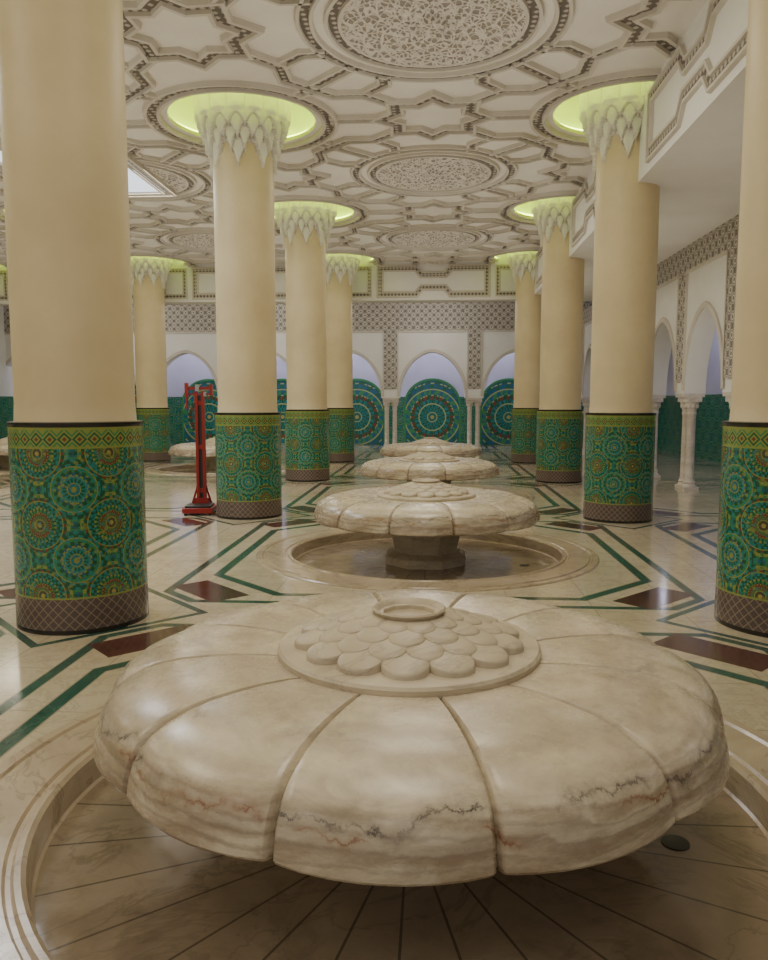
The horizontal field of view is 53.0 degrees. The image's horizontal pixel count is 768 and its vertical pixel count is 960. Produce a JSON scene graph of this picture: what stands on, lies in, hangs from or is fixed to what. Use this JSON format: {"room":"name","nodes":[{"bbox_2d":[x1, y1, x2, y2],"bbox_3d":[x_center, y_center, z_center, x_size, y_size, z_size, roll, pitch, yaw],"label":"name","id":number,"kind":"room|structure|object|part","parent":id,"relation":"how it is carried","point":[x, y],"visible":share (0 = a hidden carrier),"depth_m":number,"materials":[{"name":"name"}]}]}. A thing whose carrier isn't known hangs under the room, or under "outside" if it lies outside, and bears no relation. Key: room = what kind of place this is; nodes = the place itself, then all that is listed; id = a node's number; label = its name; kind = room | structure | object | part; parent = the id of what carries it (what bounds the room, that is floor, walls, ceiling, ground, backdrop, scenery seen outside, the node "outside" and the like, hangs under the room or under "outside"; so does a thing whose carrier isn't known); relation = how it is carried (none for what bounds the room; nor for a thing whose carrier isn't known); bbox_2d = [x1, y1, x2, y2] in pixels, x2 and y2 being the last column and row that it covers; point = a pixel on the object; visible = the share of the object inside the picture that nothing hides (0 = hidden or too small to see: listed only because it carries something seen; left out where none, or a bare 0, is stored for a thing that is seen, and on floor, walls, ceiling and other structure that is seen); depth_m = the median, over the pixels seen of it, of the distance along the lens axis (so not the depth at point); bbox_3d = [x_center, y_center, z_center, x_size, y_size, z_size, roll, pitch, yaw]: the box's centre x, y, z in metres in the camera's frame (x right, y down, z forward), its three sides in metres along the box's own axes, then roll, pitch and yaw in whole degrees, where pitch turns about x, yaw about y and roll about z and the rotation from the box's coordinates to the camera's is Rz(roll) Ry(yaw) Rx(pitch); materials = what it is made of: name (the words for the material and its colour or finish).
{"room":"mosque","nodes":[
{"label":"mosque","id":0,"kind":"room"},
{"bbox_2d":[0,306,12,395],"bbox_3d":[-13.518,-2.442,12.367,0.200,5.400,31.900,0,6,4],"label":"wall","id":1,"kind":"structure","parent":0,"point":[6,381],"depth_m":25.44,"materials":[{"name":"white paint"}]},
{"bbox_2d":[5,332,514,397],"bbox_3d":[-2.463,-4.271,25.071,22.120,3.190,0.380,0,6,4],"label":"wall","id":2,"kind":"structure","parent":0,"point":[411,345],"depth_m":24.74,"materials":[{"name":"white paint"}]},
{"bbox_2d":[3,301,591,388],"bbox_3d":[-2.474,-4.397,24.881,22.120,2.900,0.035,0,6,4],"label":"trim","id":3,"kind":"structure","parent":2,"relation":"attached to","point":[473,318],"depth_m":24.62,"materials":[{"name":"paint"}]},
{"bbox_2d":[167,353,513,396],"bbox_3d":[-1.655,-3.693,27.635,21.500,4.850,0.200,0,6,4],"label":"wall","id":4,"kind":"structure","parent":0,"point":[187,368],"depth_m":27.42,"materials":[{"name":"paint"}]},
{"bbox_2d":[404,378,460,442],"bbox_3d":[1.717,-2.431,27.380,2.040,2.350,0.040,0,6,4],"label":"mosaic panel","id":5,"kind":"object","parent":4,"relation":"attached to","point":[432,406],"depth_m":27.38,"materials":[{"name":"teal tile"}]},
{"bbox_2d":[480,378,513,444],"bbox_3d":[4.402,-2.414,27.208,2.040,2.350,0.040,0,6,4],"label":"arch","id":6,"kind":"object","parent":4,"relation":"attached to","point":[497,403],"depth_m":27.24,"materials":[{"name":"teal tile"}]},
{"bbox_2d":[0,0,707,266],"bbox_3d":[-4.232,-4.618,10.005,19.440,0.001,24.000,0,6,4],"label":"ceiling","id":7,"kind":"structure","parent":0,"point":[589,28],"depth_m":8.83,"materials":[{"name":"paint"}]},
{"bbox_2d":[0,238,5,251],"bbox_3d":[-8.617,-5.335,17.469,1.800,0.040,1.800,0,6,4],"label":"ceiling medallion","id":8,"kind":"object","parent":7,"relation":"attached to","point":[2,240],"depth_m":17.41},
{"bbox_2d":[0,139,176,197],"bbox_3d":[-4.717,-4.750,11.866,2.220,0.088,2.720,0,6,4],"label":"skylight","id":9,"kind":"object","parent":7,"relation":"attached to","point":[142,182],"visible":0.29,"depth_m":12.42,"materials":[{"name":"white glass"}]},
{"bbox_3d":[-4.717,-4.744,11.867,1.900,0.001,2.400,0,6,4],"label":"glass","id":10,"kind":"part","parent":9,"relation":"part of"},
{"bbox_2d":[133,165,185,191],"bbox_3d":[-4.077,-4.827,12.391,1.800,0.040,1.800,0,6,4],"label":"ceiling medallion","id":11,"kind":"object","parent":7,"relation":"attached to","point":[173,181],"depth_m":12.38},
{"bbox_2d":[175,234,214,249],"bbox_3d":[-3.767,-5.303,17.157,1.800,0.040,1.800,0,6,4],"label":"ceiling medallion","id":12,"kind":"object","parent":7,"relation":"attached to","point":[200,241],"depth_m":17.10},
{"bbox_2d":[167,96,315,141],"bbox_3d":[-1.807,-4.827,9.826,2.100,0.450,2.100,2,6,21],"label":"cove recess","id":13,"kind":"object","parent":7,"relation":"attached to","point":[181,111],"visible":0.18,"depth_m":10.40,"materials":[{"name":"paint"}]},
{"bbox_2d":[177,122,306,137],"bbox_3d":[-1.807,-4.677,9.841,2.026,0.031,2.026,2,6,21],"label":"lamp","id":14,"kind":"object","parent":13,"relation":"in","point":[177,122],"depth_m":10.48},
{"bbox_2d":[0,254,591,305],"bbox_3d":[-3.457,-5.469,20.323,18.820,1.560,0.500,0,6,4],"label":"molding","id":15,"kind":"structure","parent":7,"relation":"attached to","point":[457,280],"depth_m":19.88,"materials":[{"name":"white paint"}]},
{"bbox_2d":[0,264,515,300],"bbox_3d":[-6.004,-5.160,20.246,19.132,0.836,0.044,0,6,4],"label":"trim","id":16,"kind":"structure","parent":15,"relation":"attached to","point":[486,268],"depth_m":19.84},
{"bbox_2d":[335,205,353,221],"bbox_3d":[-1.497,-5.303,14.593,2.100,0.450,2.100,-3,7,-30],"label":"cove recess","id":17,"kind":"object","parent":7,"relation":"attached to","point":[342,211],"visible":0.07,"depth_m":15.33,"materials":[{"name":"paint"}]},
{"bbox_2d":[0,0,691,266],"bbox_3d":[-4.312,-4.468,8.777,17.040,0.055,24.138,0,6,4],"label":"trim","id":18,"kind":"structure","parent":7,"relation":"attached to","point":[632,20],"depth_m":9.66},
{"bbox_2d":[341,0,525,65],"bbox_3d":[0.463,-4.319,7.313,1.800,0.040,1.800,0,6,4],"label":"ceiling medallion","id":19,"kind":"object","parent":7,"relation":"attached to","point":[405,32],"depth_m":7.39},
{"bbox_2d":[378,158,488,189],"bbox_3d":[0.773,-4.796,12.079,1.800,0.040,1.800,0,6,4],"label":"ceiling medallion","id":20,"kind":"object","parent":7,"relation":"attached to","point":[421,173],"depth_m":12.07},
{"bbox_2d":[394,231,472,246],"bbox_3d":[1.083,-5.272,16.845,1.800,0.040,1.800,0,6,4],"label":"ceiling medallion","id":21,"kind":"object","parent":7,"relation":"attached to","point":[422,238],"depth_m":16.87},
{"bbox_2d":[514,202,532,218],"bbox_3d":[3.353,-5.272,14.281,2.100,0.450,2.100,4,7,33],"label":"cove recess","id":22,"kind":"object","parent":7,"relation":"attached to","point":[525,208],"visible":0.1,"depth_m":15.10,"materials":[{"name":"paint"}]},
{"bbox_2d":[553,95,583,134],"bbox_3d":[3.043,-4.795,9.514,2.100,0.450,2.100,-1,6,-5],"label":"cove recess","id":23,"kind":"object","parent":7,"relation":"attached to","point":[566,113],"visible":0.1,"depth_m":10.30,"materials":[{"name":"paint"}]},
{"bbox_2d":[535,0,748,298],"bbox_3d":[4.032,-4.172,7.352,2.190,1.560,24.550,0,6,4],"label":"beam","id":24,"kind":"structure","parent":7,"relation":"attached to","point":[697,172],"depth_m":8.49,"materials":[{"name":"white paint"}]},
{"bbox_2d":[535,0,747,287],"bbox_3d":[2.903,-3.856,7.201,0.041,0.785,22.365,0,6,4],"label":"molding","id":25,"kind":"structure","parent":24,"relation":"attached to","point":[710,76],"depth_m":7.55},
{"bbox_2d":[0,444,767,764],"bbox_3d":[-4.232,0.456,10.512,24.300,0.001,38.400,0,6,4],"label":"floor","id":26,"kind":"structure","parent":0,"point":[655,579],"depth_m":6.40,"materials":[{"name":"stone"}]},
{"bbox_2d":[0,436,8,473],"bbox_3d":[-8.617,-0.605,17.942,3.508,0.833,3.508,0,6,4],"label":"fountain","id":27,"kind":"object","parent":26,"relation":"on","point":[4,459],"visible":0.23,"depth_m":17.58,"materials":[{"name":"stone"}]},
{"bbox_2d":[0,444,7,455],"bbox_3d":[-8.617,-0.750,17.928,2.269,0.249,2.269,0,6,4],"label":"bowl","id":28,"kind":"object","parent":27,"relation":"on","point":[3,447],"depth_m":16.88,"materials":[{"name":"stone"}]},
{"bbox_2d":[6,420,148,635],"bbox_3d":[-2.108,0.279,5.351,0.872,1.380,0.872,-2,6,-17],"label":"tiled column","id":29,"kind":"structure","parent":26,"relation":"on","point":[77,489],"depth_m":4.99,"materials":[{"name":"tile"}]},
{"bbox_2d":[0,0,136,421],"bbox_3d":[-2.108,-2.353,5.088,0.800,3.930,0.800,-2,6,-17],"label":"shaft","id":30,"kind":"object","parent":29,"relation":"on","point":[63,97],"visible":0.94,"depth_m":4.85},
{"bbox_2d":[136,408,170,461],"bbox_3d":[-6.037,-1.199,20.132,0.872,1.380,0.872,4,7,34],"label":"tiled column","id":31,"kind":"structure","parent":26,"relation":"on","point":[156,421],"depth_m":19.76,"materials":[{"name":"tile"}]},
{"bbox_2d":[133,274,167,407],"bbox_3d":[-6.037,-3.831,19.869,0.800,3.930,0.800,4,7,34],"label":"shaft","id":32,"kind":"object","parent":31,"relation":"on","point":[148,300],"visible":0.87,"depth_m":19.60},
{"bbox_2d":[131,256,172,289],"bbox_3d":[-6.037,-5.448,19.707,1.230,1.160,1.230,4,7,34],"label":"capital","id":33,"kind":"object","parent":32,"relation":"on","point":[141,266],"visible":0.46,"depth_m":19.31,"materials":[{"name":"paint"}]},
{"bbox_2d":[182,383,215,515],"bbox_3d":[-2.507,-0.425,10.433,0.400,1.770,0.480,0,6,-3],"label":"weighing scale","id":34,"kind":"object","parent":26,"relation":"on","point":[201,504],"visible":0.98,"depth_m":10.52,"materials":[{"name":"red paint"}]},
{"bbox_3d":[-2.515,-0.433,10.562,0.287,1.560,0.140,0,6,-3],"label":"post","id":35,"kind":"part","parent":34,"relation":"part of","materials":[{"name":"red metal"}]},
{"bbox_2d":[181,379,217,442],"bbox_3d":[-6.336,-2.483,27.899,2.040,2.350,0.040,0,6,4],"label":"arch","id":36,"kind":"object","parent":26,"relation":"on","point":[211,402],"depth_m":27.93,"materials":[{"name":"teal tile"}]},
{"bbox_2d":[144,437,284,475],"bbox_3d":[-3.767,-0.573,17.630,3.508,0.833,3.508,0,6,4],"label":"fountain","id":37,"kind":"object","parent":26,"relation":"on","point":[183,449],"visible":0.32,"depth_m":17.13,"materials":[{"name":"stone"}]},
{"bbox_2d":[168,442,215,456],"bbox_3d":[-3.767,-0.719,17.616,2.269,0.249,2.269,0,6,4],"label":"bowl","id":38,"kind":"object","parent":37,"relation":"on","point":[183,449],"depth_m":16.71,"materials":[{"name":"stone"}]},
{"bbox_2d":[214,412,281,519],"bbox_3d":[-1.807,-0.215,10.288,0.872,1.380,0.872,2,6,21],"label":"tiled column","id":39,"kind":"structure","parent":26,"relation":"on","point":[247,444],"depth_m":9.92,"materials":[{"name":"tile"}]},
{"bbox_2d":[213,142,277,411],"bbox_3d":[-1.807,-2.846,10.024,0.800,3.930,0.800,2,6,21],"label":"shaft","id":40,"kind":"object","parent":39,"relation":"on","point":[244,217],"visible":0.8,"depth_m":9.75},
{"bbox_2d":[193,93,290,174],"bbox_3d":[-1.807,-4.463,9.863,1.230,1.160,1.230,2,6,21],"label":"capital","id":41,"kind":"object","parent":40,"relation":"on","point":[238,119],"visible":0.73,"depth_m":9.46,"materials":[{"name":"paint"}]},
{"bbox_2d":[277,379,286,443],"bbox_3d":[-3.651,-2.466,27.726,2.040,2.350,0.040,0,6,4],"label":"arch","id":42,"kind":"object","parent":26,"relation":"on","point":[281,383],"depth_m":27.69,"materials":[{"name":"teal tile"}]},
{"bbox_2d":[284,409,329,481],"bbox_3d":[-1.497,-0.691,15.054,0.872,1.380,0.872,-3,7,-30],"label":"tiled column","id":43,"kind":"structure","parent":26,"relation":"on","point":[307,436],"depth_m":14.69,"materials":[{"name":"tile"}]},
{"bbox_2d":[285,229,326,408],"bbox_3d":[-1.497,-3.323,14.791,0.800,3.930,0.800,-3,7,-30],"label":"shaft","id":44,"kind":"object","parent":43,"relation":"on","point":[305,265],"visible":0.75,"depth_m":14.52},
{"bbox_2d":[274,201,336,249],"bbox_3d":[-1.497,-4.940,14.629,1.230,1.160,1.230,-3,7,-30],"label":"capital","id":45,"kind":"object","parent":44,"relation":"on","point":[305,216],"visible":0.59,"depth_m":14.23,"materials":[{"name":"paint"}]},
{"bbox_2d":[327,408,354,462],"bbox_3d":[-1.187,-1.168,19.820,0.872,1.380,0.872,1,6,8],"label":"tiled column","id":46,"kind":"structure","parent":26,"relation":"on","point":[341,420],"depth_m":19.44,"materials":[{"name":"tile"}]},
{"bbox_2d":[326,272,352,407],"bbox_3d":[-1.187,-3.800,19.557,0.800,3.930,0.800,1,6,8],"label":"shaft","id":47,"kind":"object","parent":46,"relation":"on","point":[339,342],"visible":0.57,"depth_m":19.27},
{"bbox_2d":[326,254,360,286],"bbox_3d":[-1.187,-5.417,19.395,1.230,1.160,1.230,1,6,8],"label":"capital","id":48,"kind":"object","parent":47,"relation":"on","point":[341,264],"visible":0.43,"depth_m":18.98,"materials":[{"name":"paint"}]},
{"bbox_2d":[353,378,384,444],"bbox_3d":[-0.967,-2.449,27.553,2.040,2.350,0.040,0,6,4],"label":"arch","id":49,"kind":"object","parent":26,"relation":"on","point":[368,403],"depth_m":27.53,"materials":[{"name":"teal tile"}]},
{"bbox_2d":[0,589,767,959],"bbox_3d":[0.095,0.893,2.963,3.398,0.833,3.398,-3,6,-28],"label":"fountain","id":50,"kind":"object","parent":26,"relation":"on","point":[406,774],"visible":1,"depth_m":2.37,"materials":[{"name":"stone"}]},
{"bbox_2d":[94,589,729,886],"bbox_3d":[0.095,0.748,2.949,2.269,0.249,2.269,0,6,4],"label":"bowl","id":51,"kind":"object","parent":50,"relation":"on","point":[582,749],"depth_m":2.15,"materials":[{"name":"stone"}]},
{"bbox_2d":[383,398,398,445],"bbox_3d":[0.223,-1.842,25.155,0.512,1.660,0.340,0,6,4],"label":"colonnette","id":52,"kind":"object","parent":26,"relation":"on","point":[394,401],"visible":0.81,"depth_m":25.08,"materials":[{"name":"stone"}]},
{"bbox_2d":[256,478,598,591],"bbox_3d":[0.423,0.411,7.788,3.398,0.833,3.398,4,7,35],"label":"fountain","id":53,"kind":"object","parent":26,"relation":"on","point":[421,533],"visible":1,"depth_m":7.35,"materials":[{"name":"stone"}]},
{"bbox_2d":[314,486,539,536],"bbox_3d":[0.423,0.265,7.774,2.269,0.249,2.269,0,6,4],"label":"bowl","id":54,"kind":"object","parent":53,"relation":"on","point":[477,511],"depth_m":6.95,"materials":[{"name":"stone"}]},
{"bbox_2d":[325,450,534,500],"bbox_3d":[0.733,-0.066,12.555,3.398,0.833,3.398,-3,6,-28],"label":"fountain","id":55,"kind":"object","parent":26,"relation":"on","point":[433,464],"visible":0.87,"depth_m":11.88,"materials":[{"name":"stone"}]},
{"bbox_2d":[360,457,498,480],"bbox_3d":[0.733,-0.211,12.540,2.269,0.249,2.269,0,6,4],"label":"bowl","id":56,"kind":"object","parent":55,"relation":"on","point":[389,468],"depth_m":11.72,"materials":[{"name":"stone"}]},
{"bbox_2d":[355,437,506,473],"bbox_3d":[1.043,-0.542,17.321,3.508,0.833,3.508,0,6,4],"label":"fountain","id":57,"kind":"object","parent":26,"relation":"on","point":[427,443],"visible":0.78,"depth_m":16.64,"materials":[{"name":"stone"}]},
{"bbox_2d":[380,442,480,456],"bbox_3d":[1.043,-0.688,17.306,2.269,0.249,2.269,0,6,4],"label":"bowl","id":58,"kind":"object","parent":57,"relation":"on","point":[396,449],"depth_m":16.57,"materials":[{"name":"stone"}]},
{"bbox_2d":[466,398,481,449],"bbox_3d":[2.907,-1.825,24.982,0.512,1.660,0.340,0,6,4],"label":"colonnette","id":59,"kind":"object","parent":26,"relation":"on","point":[477,402],"visible":0.85,"depth_m":24.92,"materials":[{"name":"stone"}]},
{"bbox_2d":[511,408,538,463],"bbox_3d":[3.663,-1.137,19.508,0.872,1.380,0.872,-2,6,-18],"label":"tiled column","id":60,"kind":"structure","parent":26,"relation":"on","point":[524,420],"depth_m":19.14,"materials":[{"name":"tile"}]},
{"bbox_2d":[513,270,541,407],"bbox_3d":[3.663,-3.768,19.245,0.800,3.930,0.800,-2,6,-18],"label":"shaft","id":61,"kind":"object","parent":60,"relation":"on","point":[527,303],"visible":0.6,"depth_m":18.97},
{"bbox_2d":[507,251,536,284],"bbox_3d":[3.663,-5.385,19.083,1.230,1.160,1.230,-2,6,-18],"label":"capital","id":62,"kind":"object","parent":61,"relation":"on","point":[519,262],"visible":0.38,"depth_m":18.71,"materials":[{"name":"paint"}]},
{"bbox_2d":[535,409,583,483],"bbox_3d":[3.353,-0.660,14.742,0.872,1.380,0.872,4,7,33],"label":"tiled column","id":63,"kind":"structure","parent":26,"relation":"on","point":[559,433],"depth_m":14.38,"materials":[{"name":"tile"}]},
{"bbox_2d":[539,225,584,409],"bbox_3d":[3.353,-3.292,14.479,0.800,3.930,0.800,4,7,33],"label":"shaft","id":64,"kind":"object","parent":63,"relation":"on","point":[562,301],"visible":0.81,"depth_m":14.22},
{"bbox_2d":[531,197,571,246],"bbox_3d":[3.353,-4.909,14.317,1.230,1.160,1.230,4,7,33],"label":"capital","id":65,"kind":"object","parent":64,"relation":"on","point":[549,213],"visible":0.29,"depth_m":13.93,"materials":[{"name":"paint"}]},
{"bbox_2d":[581,397,589,454],"bbox_3d":[5.907,-1.569,22.421,0.340,1.660,0.512,0,6,4],"label":"colonnette","id":66,"kind":"object","parent":26,"relation":"on","point":[585,400],"visible":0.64,"depth_m":22.34,"materials":[{"name":"stone"}]},
{"bbox_2d":[583,412,655,523],"bbox_3d":[3.043,-0.183,9.976,0.872,1.380,0.872,-1,6,-5],"label":"tiled column","id":67,"kind":"structure","parent":26,"relation":"on","point":[619,447],"depth_m":9.61,"materials":[{"name":"tile"}]},
{"bbox_2d":[589,133,659,412],"bbox_3d":[3.043,-2.815,9.712,0.800,3.930,0.800,-1,6,-5],"label":"shaft","id":68,"kind":"object","parent":67,"relation":"on","point":[626,225],"visible":0.87,"depth_m":9.45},
{"bbox_2d":[579,82,645,170],"bbox_3d":[3.043,-4.432,9.551,1.230,1.160,1.230,-1,6,-5],"label":"capital","id":69,"kind":"object","parent":68,"relation":"on","point":[606,112],"visible":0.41,"depth_m":9.17,"materials":[{"name":"paint"}]},
{"bbox_2d":[653,395,665,477],"bbox_3d":[5.471,-0.898,15.718,0.340,1.660,0.512,0,6,4],"label":"colonnette","id":70,"kind":"object","parent":26,"relation":"on","point":[657,399],"visible":0.38,"depth_m":15.50,"materials":[{"name":"stone"}]},
{"bbox_2d":[675,394,704,489],"bbox_3d":[5.326,-0.675,13.484,0.340,1.660,0.512,0,6,4],"label":"colonnette","id":71,"kind":"object","parent":26,"relation":"on","point":[689,405],"visible":0.99,"depth_m":13.33,"materials":[{"name":"stone"}]},
{"bbox_2d":[723,392,730,408],"bbox_3d":[5.181,-0.452,11.250,0.340,1.660,0.512,0,6,4],"label":"colonnette","id":72,"kind":"object","parent":26,"relation":"on","point":[727,395],"visible":0.06,"depth_m":11.32,"materials":[{"name":"stone"}]},
{"bbox_2d":[714,420,767,637],"bbox_3d":[2.733,0.293,5.209,0.872,1.380,0.872,-5,8,-43],"label":"tiled column","id":73,"kind":"structure","parent":26,"relation":"on","point":[741,588],"depth_m":5.03,"materials":[{"name":"tile"}]},
{"bbox_2d":[729,0,767,421],"bbox_3d":[2.733,-2.339,4.946,0.800,3.930,0.800,-5,8,-43],"label":"shaft","id":74,"kind":"object","parent":73,"relation":"on","point":[749,391],"visible":0.9,"depth_m":4.92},
{"bbox_2d":[581,402,583,444],"bbox_3d":[7.086,-2.397,27.035,2.040,2.350,0.040,0,6,4],"label":"arch","id":75,"kind":"object","parent":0,"point":[582,407],"depth_m":27.03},
{"bbox_2d":[581,255,731,396],"bbox_3d":[5.166,-2.511,11.045,0.380,2.480,23.020,0,6,4],"label":"wall","id":76,"kind":"structure","parent":0,"point":[706,284],"depth_m":13.02,"materials":[{"name":"white paint"}]},
{"bbox_2d":[0,394,729,462],"bbox_3d":[-2.741,-0.542,11.856,21.400,1.720,31.900,0,6,4],"label":"trim","id":77,"kind":"structure","parent":76,"relation":"attached to","point":[713,409],"depth_m":23.55,"materials":[{"name":"green tile"}]},
{"bbox_2d":[581,214,738,390],"bbox_3d":[4.989,-2.607,11.047,0.035,2.290,23.020,0,6,4],"label":"trim","id":78,"kind":"structure","parent":76,"relation":"attached to","point":[721,241],"depth_m":12.30,"materials":[{"name":"tile"}]},
{"bbox_2d":[666,330,722,395],"bbox_3d":[8.037,-2.030,11.007,0.200,4.850,31.900,0,6,4],"label":"wall","id":79,"kind":"structure","parent":0,"point":[713,381],"depth_m":19.98,"materials":[{"name":"paint"}]}
]}

